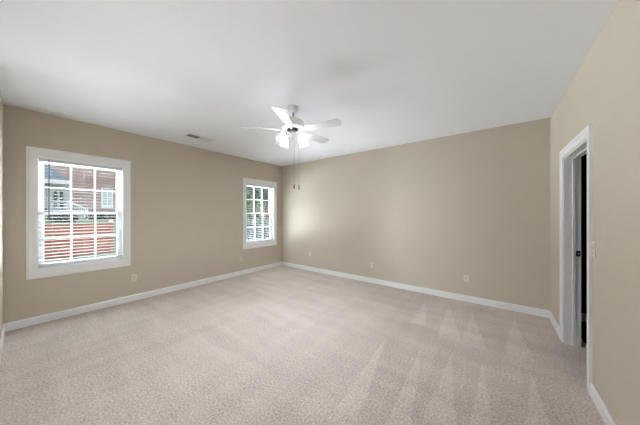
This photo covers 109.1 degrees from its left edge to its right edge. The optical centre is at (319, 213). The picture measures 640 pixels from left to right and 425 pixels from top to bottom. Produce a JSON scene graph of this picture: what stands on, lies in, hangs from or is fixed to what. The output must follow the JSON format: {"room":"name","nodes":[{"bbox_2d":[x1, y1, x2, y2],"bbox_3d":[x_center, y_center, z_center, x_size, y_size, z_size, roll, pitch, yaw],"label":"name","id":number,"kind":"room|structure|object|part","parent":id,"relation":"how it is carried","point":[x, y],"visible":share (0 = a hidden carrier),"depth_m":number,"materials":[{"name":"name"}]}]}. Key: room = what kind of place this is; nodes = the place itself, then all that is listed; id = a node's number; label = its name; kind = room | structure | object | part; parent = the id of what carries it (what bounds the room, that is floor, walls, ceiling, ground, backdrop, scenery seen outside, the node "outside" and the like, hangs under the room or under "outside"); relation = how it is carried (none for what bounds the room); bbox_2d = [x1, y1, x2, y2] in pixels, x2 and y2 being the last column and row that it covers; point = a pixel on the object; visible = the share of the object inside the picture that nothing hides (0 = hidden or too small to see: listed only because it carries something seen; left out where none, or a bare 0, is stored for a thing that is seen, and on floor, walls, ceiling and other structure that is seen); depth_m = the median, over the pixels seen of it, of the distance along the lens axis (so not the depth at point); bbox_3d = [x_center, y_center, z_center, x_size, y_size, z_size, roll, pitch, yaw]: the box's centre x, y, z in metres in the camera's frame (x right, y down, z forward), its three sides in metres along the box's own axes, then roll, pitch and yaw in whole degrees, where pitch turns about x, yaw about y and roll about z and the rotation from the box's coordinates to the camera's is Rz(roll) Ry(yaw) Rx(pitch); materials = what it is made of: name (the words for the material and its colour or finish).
{"room":"empty bedroom","nodes":[
{"label":"empty bedroom","id":0,"kind":"room"},
{"bbox_2d":[0,90,2,337],"bbox_3d":[-1.692,0.110,1.030,5.440,2.860,0.140,0,0,37],"label":"wall","id":1,"kind":"structure","parent":0,"point":[1,101],"depth_m":2.54,"materials":[{"name":"beige paint"}]},
{"bbox_2d":[0,324,4,361],"bbox_3d":[-1.701,1.370,1.133,5.272,0.100,0.014,0,0,37],"label":"baseboard","id":2,"kind":"structure","parent":1,"relation":"attached to","point":[3,327],"depth_m":2.41,"materials":[{"name":"white wood"}]},
{"bbox_2d":[3,104,281,323],"bbox_3d":[-2.494,0.110,4.575,0.140,2.860,4.800,0,0,37],"label":"wall","id":3,"kind":"structure","parent":0,"point":[187,201],"depth_m":3.85,"materials":[{"name":"beige paint"}]},
{"bbox_2d":[26,146,130,279],"bbox_3d":[-3.442,-0.013,3.321,0.158,1.691,1.037,0,0,37],"label":"window","id":4,"kind":"structure","parent":3,"relation":"in","point":[34,174],"depth_m":3.16,"materials":[{"name":"white plastic"}]},
{"bbox_3d":[-3.485,-0.362,3.354,0.032,0.736,0.845,0,0,37],"label":"sash","id":5,"kind":"part","parent":4,"relation":"part of","materials":[{"name":"white plastic"}]},
{"bbox_3d":[-3.458,0.337,3.333,0.032,0.736,0.845,0,0,37],"label":"sash","id":6,"kind":"part","parent":4,"relation":"part of","materials":[{"name":"white plastic"}]},
{"bbox_2d":[39,158,121,267],"bbox_3d":[-3.417,-0.013,3.301,0.058,1.434,0.833,0,0,37],"label":"window blind","id":7,"kind":"object","parent":4,"relation":"attached to","point":[48,161],"visible":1,"depth_m":3.23,"materials":[{"name":"white plastic"}]},
{"bbox_3d":[-3.603,0.003,3.066,0.049,1.385,0.002,0,0,37],"label":"ladder cord","id":8,"kind":"part","parent":7,"relation":"part of","materials":[{"name":"white fabric"}]},
{"bbox_3d":[-3.420,0.696,3.304,0.044,0.016,0.833,0,0,37],"label":"rail","id":9,"kind":"part","parent":7,"relation":"part of","materials":[{"name":"white plastic"}]},
{"bbox_3d":[-3.420,0.003,3.304,0.049,1.385,0.002,0,0,37],"label":"ladder cord","id":10,"kind":"part","parent":7,"relation":"part of","materials":[{"name":"white fabric"}]},
{"bbox_3d":[-3.238,0.003,3.542,0.049,1.385,0.002,0,0,37],"label":"ladder cord","id":11,"kind":"part","parent":7,"relation":"part of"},
{"bbox_2d":[131,274,136,281],"bbox_3d":[-3.045,1.048,3.732,0.009,0.115,0.070,0,0,37],"label":"wall outlet","id":12,"kind":"object","parent":3,"relation":"attached to","point":[133,277],"visible":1,"depth_m":3.73,"materials":[{"name":"beige plastic"}]},
{"bbox_2d":[4,262,281,331],"bbox_3d":[-2.433,1.370,4.529,0.014,0.100,4.520,0,0,37],"label":"baseboard","id":13,"kind":"structure","parent":3,"relation":"attached to","point":[31,321],"depth_m":3.55,"materials":[{"name":"white wood"}]},
{"bbox_2d":[243,177,276,248],"bbox_3d":[-1.547,-0.013,5.799,0.158,1.691,1.037,0,0,37],"label":"window","id":14,"kind":"structure","parent":3,"relation":"in","point":[272,211],"depth_m":5.89,"materials":[{"name":"white plastic"}]},
{"bbox_3d":[-1.590,-0.362,5.833,0.032,0.736,0.845,0,0,37],"label":"sash","id":15,"kind":"part","parent":14,"relation":"part of","materials":[{"name":"white plastic"}]},
{"bbox_3d":[-1.563,0.337,5.812,0.032,0.736,0.845,0,0,37],"label":"sash","id":16,"kind":"part","parent":14,"relation":"part of","materials":[{"name":"white plastic"}]},
{"bbox_2d":[246,183,272,242],"bbox_3d":[-1.522,-0.013,5.780,0.058,1.434,0.833,0,0,37],"label":"window blind","id":17,"kind":"object","parent":14,"relation":"attached to","point":[249,185],"visible":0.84,"depth_m":5.75,"materials":[{"name":"white plastic"}]},
{"bbox_3d":[-1.525,0.003,5.783,0.049,1.385,0.002,0,0,37],"label":"ladder cord","id":18,"kind":"part","parent":17,"relation":"part of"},
{"bbox_2d":[0,265,604,424],"bbox_3d":[0.295,1.480,2.531,6.775,0.120,4.660,0,0,37],"label":"floor","id":19,"kind":"structure","parent":0,"point":[278,345],"depth_m":2.19,"materials":[{"name":"beige carpet"}]},
{"bbox_2d":[0,0,617,165],"bbox_3d":[0.223,-1.395,2.498,6.980,0.150,4.800,0,0,37],"label":"ceiling","id":20,"kind":"structure","parent":0,"point":[392,72],"depth_m":2.02,"materials":[{"name":"white paint"}]},
{"bbox_2d":[184,133,212,141],"bbox_3d":[-2.088,-1.314,3.938,0.184,0.012,0.420,0,0,37],"label":"ceiling vent","id":21,"kind":"object","parent":20,"relation":"in","point":[188,134],"visible":1,"depth_m":3.92,"materials":[{"name":"white metal"}]},
{"bbox_2d":[240,105,341,189],"bbox_3d":[-0.300,-0.809,2.832,1.202,1.021,1.184,0,0,37],"label":"ceiling fan","id":22,"kind":"object","parent":20,"relation":"hanging from","point":[294,126],"visible":1,"depth_m":2.72,"materials":[{"name":"white metal"}]},
{"bbox_3d":[-0.726,-1.032,2.744,0.450,0.006,0.140,0,12,-10],"label":"blade","id":23,"kind":"part","parent":22,"relation":"part of","materials":[{"name":"white wood"}]},
{"bbox_3d":[-0.448,-0.919,2.701,0.110,0.097,0.110,0,-24,45],"label":"lamp shade","id":24,"kind":"part","parent":22,"relation":"part of","materials":[{"name":"white glass"}]},
{"bbox_3d":[-0.385,-1.032,2.420,0.140,0.006,0.450,12,2,7],"label":"blade","id":25,"kind":"part","parent":22,"relation":"part of","materials":[{"name":"white paint"}]},
{"bbox_3d":[-0.448,-0.919,2.933,0.110,0.097,0.110,0,24,-45],"label":"lamp shade","id":26,"kind":"part","parent":22,"relation":"part of","materials":[{"name":"white glass"}]},
{"bbox_3d":[-0.216,-0.919,2.701,0.110,0.097,0.110,0,-24,-45],"label":"lamp shade","id":27,"kind":"part","parent":22,"relation":"part of","materials":[{"name":"white glass"}]},
{"bbox_3d":[-0.057,-1.032,3.107,0.140,0.006,0.450,-16,-11,42],"label":"blade","id":28,"kind":"part","parent":22,"relation":"part of","materials":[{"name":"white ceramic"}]},
{"bbox_3d":[0.029,-1.032,2.645,0.450,0.006,0.140,0,-12,25],"label":"blade","id":29,"kind":"part","parent":22,"relation":"part of","materials":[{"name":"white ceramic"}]},
{"bbox_2d":[282,117,549,310],"bbox_3d":[1.082,0.110,4.774,5.300,2.860,0.140,0,0,37],"label":"wall","id":30,"kind":"structure","parent":0,"point":[431,213],"depth_m":3.94,"materials":[{"name":"beige paint"}]},
{"bbox_2d":[282,262,548,317],"bbox_3d":[1.035,1.370,4.713,5.272,0.100,0.014,0,0,37],"label":"baseboard","id":31,"kind":"structure","parent":30,"relation":"attached to","point":[492,303],"depth_m":3.94,"materials":[{"name":"white wood"}]},
{"bbox_2d":[464,275,468,281],"bbox_3d":[2.372,1.048,3.695,0.070,0.115,0.009,0,0,37],"label":"wall outlet","id":32,"kind":"object","parent":30,"relation":"attached to","point":[466,277],"visible":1,"depth_m":3.69,"materials":[{"name":"beige plastic"}]},
{"bbox_2d":[581,154,586,313],"bbox_3d":[3.158,0.110,1.727,1.450,2.860,2.660,0,0,37],"label":"wall","id":33,"kind":"structure","parent":0,"point":[583,158],"depth_m":3.01,"materials":[{"name":"brown paint"}]},
{"bbox_2d":[581,313,586,321],"bbox_3d":[3.861,1.370,2.729,1.350,0.100,0.014,0,0,37],"label":"baseboard","id":34,"kind":"structure","parent":33,"relation":"attached to","point":[583,316],"depth_m":3.00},
{"bbox_2d":[550,0,639,424],"bbox_3d":[1.864,0.110,1.331,0.125,2.860,4.660,0,0,37],"label":"wall","id":35,"kind":"structure","parent":0,"point":[604,92],"depth_m":1.50,"materials":[{"name":"beige paint"}]},
{"bbox_2d":[560,124,591,394],"bbox_3d":[2.478,0.357,2.147,0.145,2.126,1.012,0,0,37],"label":"door frame","id":36,"kind":"structure","parent":35,"relation":"in","point":[571,154],"depth_m":2.45,"materials":[{"name":"white wood"}]},
{"bbox_2d":[549,311,616,424],"bbox_3d":[1.767,1.370,1.318,0.014,0.100,4.520,0,0,37],"label":"baseboard","id":37,"kind":"structure","parent":35,"relation":"attached to","point":[602,409],"depth_m":1.65,"materials":[{"name":"white wood"}]},
{"bbox_2d":[590,241,595,256],"bbox_3d":[2.090,0.270,1.746,0.020,0.115,0.070,0,0,37],"label":"light switch","id":38,"kind":"object","parent":35,"relation":"attached to","point":[593,247],"visible":1,"depth_m":1.74,"materials":[{"name":"beige plastic"}]},
{"bbox_3d":[2.095,0.270,1.741,0.006,0.115,0.070,0,0,37],"label":"plate","id":39,"kind":"part","parent":38,"relation":"part of","materials":[{"name":"beige plastic"}]},
{"label":"outside","id":40,"kind":"structure","parent":0,"visible":0},
{"bbox_2d":[44,216,269,262],"bbox_3d":[-20.230,1.180,18.438,44.840,1.280,65.000,0,0,37],"label":"lawn","id":41,"kind":"structure","parent":40,"point":[87,221],"depth_m":15.62,"materials":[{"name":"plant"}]},
{"bbox_2d":[47,211,79,221],"bbox_3d":[-21.002,0.305,18.639,1.455,1.052,1.851,0,0,37],"label":"bush","id":42,"kind":"object","parent":41,"relation":"on","point":[55,216],"visible":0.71,"depth_m":18.54,"materials":[{"name":"green plant"}]},
{"bbox_2d":[44,220,113,258],"bbox_3d":[-12.219,1.035,7.051,0.150,1.570,8.750,0,0,37],"label":"wooden fence","id":43,"kind":"object","parent":41,"relation":"on","point":[91,227],"visible":0.35,"depth_m":9.62,"materials":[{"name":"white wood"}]},
{"bbox_3d":[-9.608,1.085,10.467,0.120,1.470,0.120,0,0,37],"label":"post","id":44,"kind":"part","parent":43,"relation":"part of","materials":[{"name":"white wood"}]},
{"bbox_2d":[44,163,116,219],"bbox_3d":[-30.019,-4.410,22.775,11.820,10.500,25.000,0,0,37],"label":"brick house","id":45,"kind":"structure","parent":41,"relation":"on","point":[62,197],"depth_m":23.38,"materials":[{"name":"red brick"}]},
{"bbox_3d":[-25.651,-1.380,22.331,0.018,1.700,0.640,0,0,37],"label":"door pane","id":46,"kind":"part","parent":45,"relation":"part of","materials":[{"name":"clear glass"}]},
{"bbox_3d":[-25.678,-1.380,22.352,0.070,2.100,0.940,0,0,37],"label":"door","id":47,"kind":"part","parent":45,"relation":"part of","materials":[{"name":"white wood"}]},
{"bbox_3d":[-24.714,-0.380,23.062,0.120,1.940,1.420,0,0,37],"label":"stair railing","id":48,"kind":"part","parent":45,"relation":"part of","materials":[{"name":"white wood"}]},
{"bbox_3d":[-23.602,-0.380,22.211,0.120,1.940,1.420,0,0,37],"label":"stair railing","id":49,"kind":"part","parent":45,"relation":"part of","materials":[{"name":"white wood"}]},
{"bbox_3d":[-23.534,-1.830,25.181,0.020,2.000,0.850,0,0,37],"label":"pane","id":50,"kind":"part","parent":45,"relation":"part of","materials":[{"name":"white glass"}]},
{"bbox_2d":[85,210,116,219],"bbox_3d":[-21.069,0.146,22.981,1.077,1.211,3.816,0,0,37],"label":"hedge","id":51,"kind":"object","parent":41,"relation":"on","point":[98,217],"visible":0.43,"depth_m":22.27,"materials":[{"name":"green plant"}]},
{"bbox_2d":[246,186,266,230],"bbox_3d":[-4.925,-0.761,15.698,3.112,5.266,2.929,0,0,37],"label":"tree","id":52,"kind":"object","parent":41,"relation":"on","point":[256,206],"visible":0.16,"depth_m":14.82,"materials":[{"name":"green plant"}]},
{"bbox_2d":[248,186,268,238],"bbox_3d":[-2.646,-0.175,11.839,2.399,4.093,1.646,0,0,11],"label":"tree","id":53,"kind":"object","parent":41,"relation":"on","point":[257,192],"visible":0.12,"depth_m":11.60,"materials":[{"name":"green plant"}]},
{"bbox_2d":[247,220,269,240],"bbox_3d":[-2.441,1.083,10.350,3.034,1.705,1.675,0,0,-11],"label":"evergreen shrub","id":54,"kind":"object","parent":41,"relation":"on","point":[251,231],"visible":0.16,"depth_m":10.01,"materials":[{"name":"green plant"}]},
{"bbox_2d":[248,191,269,220],"bbox_3d":[-3.689,-1.683,23.260,7.886,6.312,5.276,0,0,-24],"label":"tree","id":55,"kind":"object","parent":41,"relation":"on","point":[265,207],"visible":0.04,"depth_m":22.29,"materials":[{"name":"green plant"}]}
]}

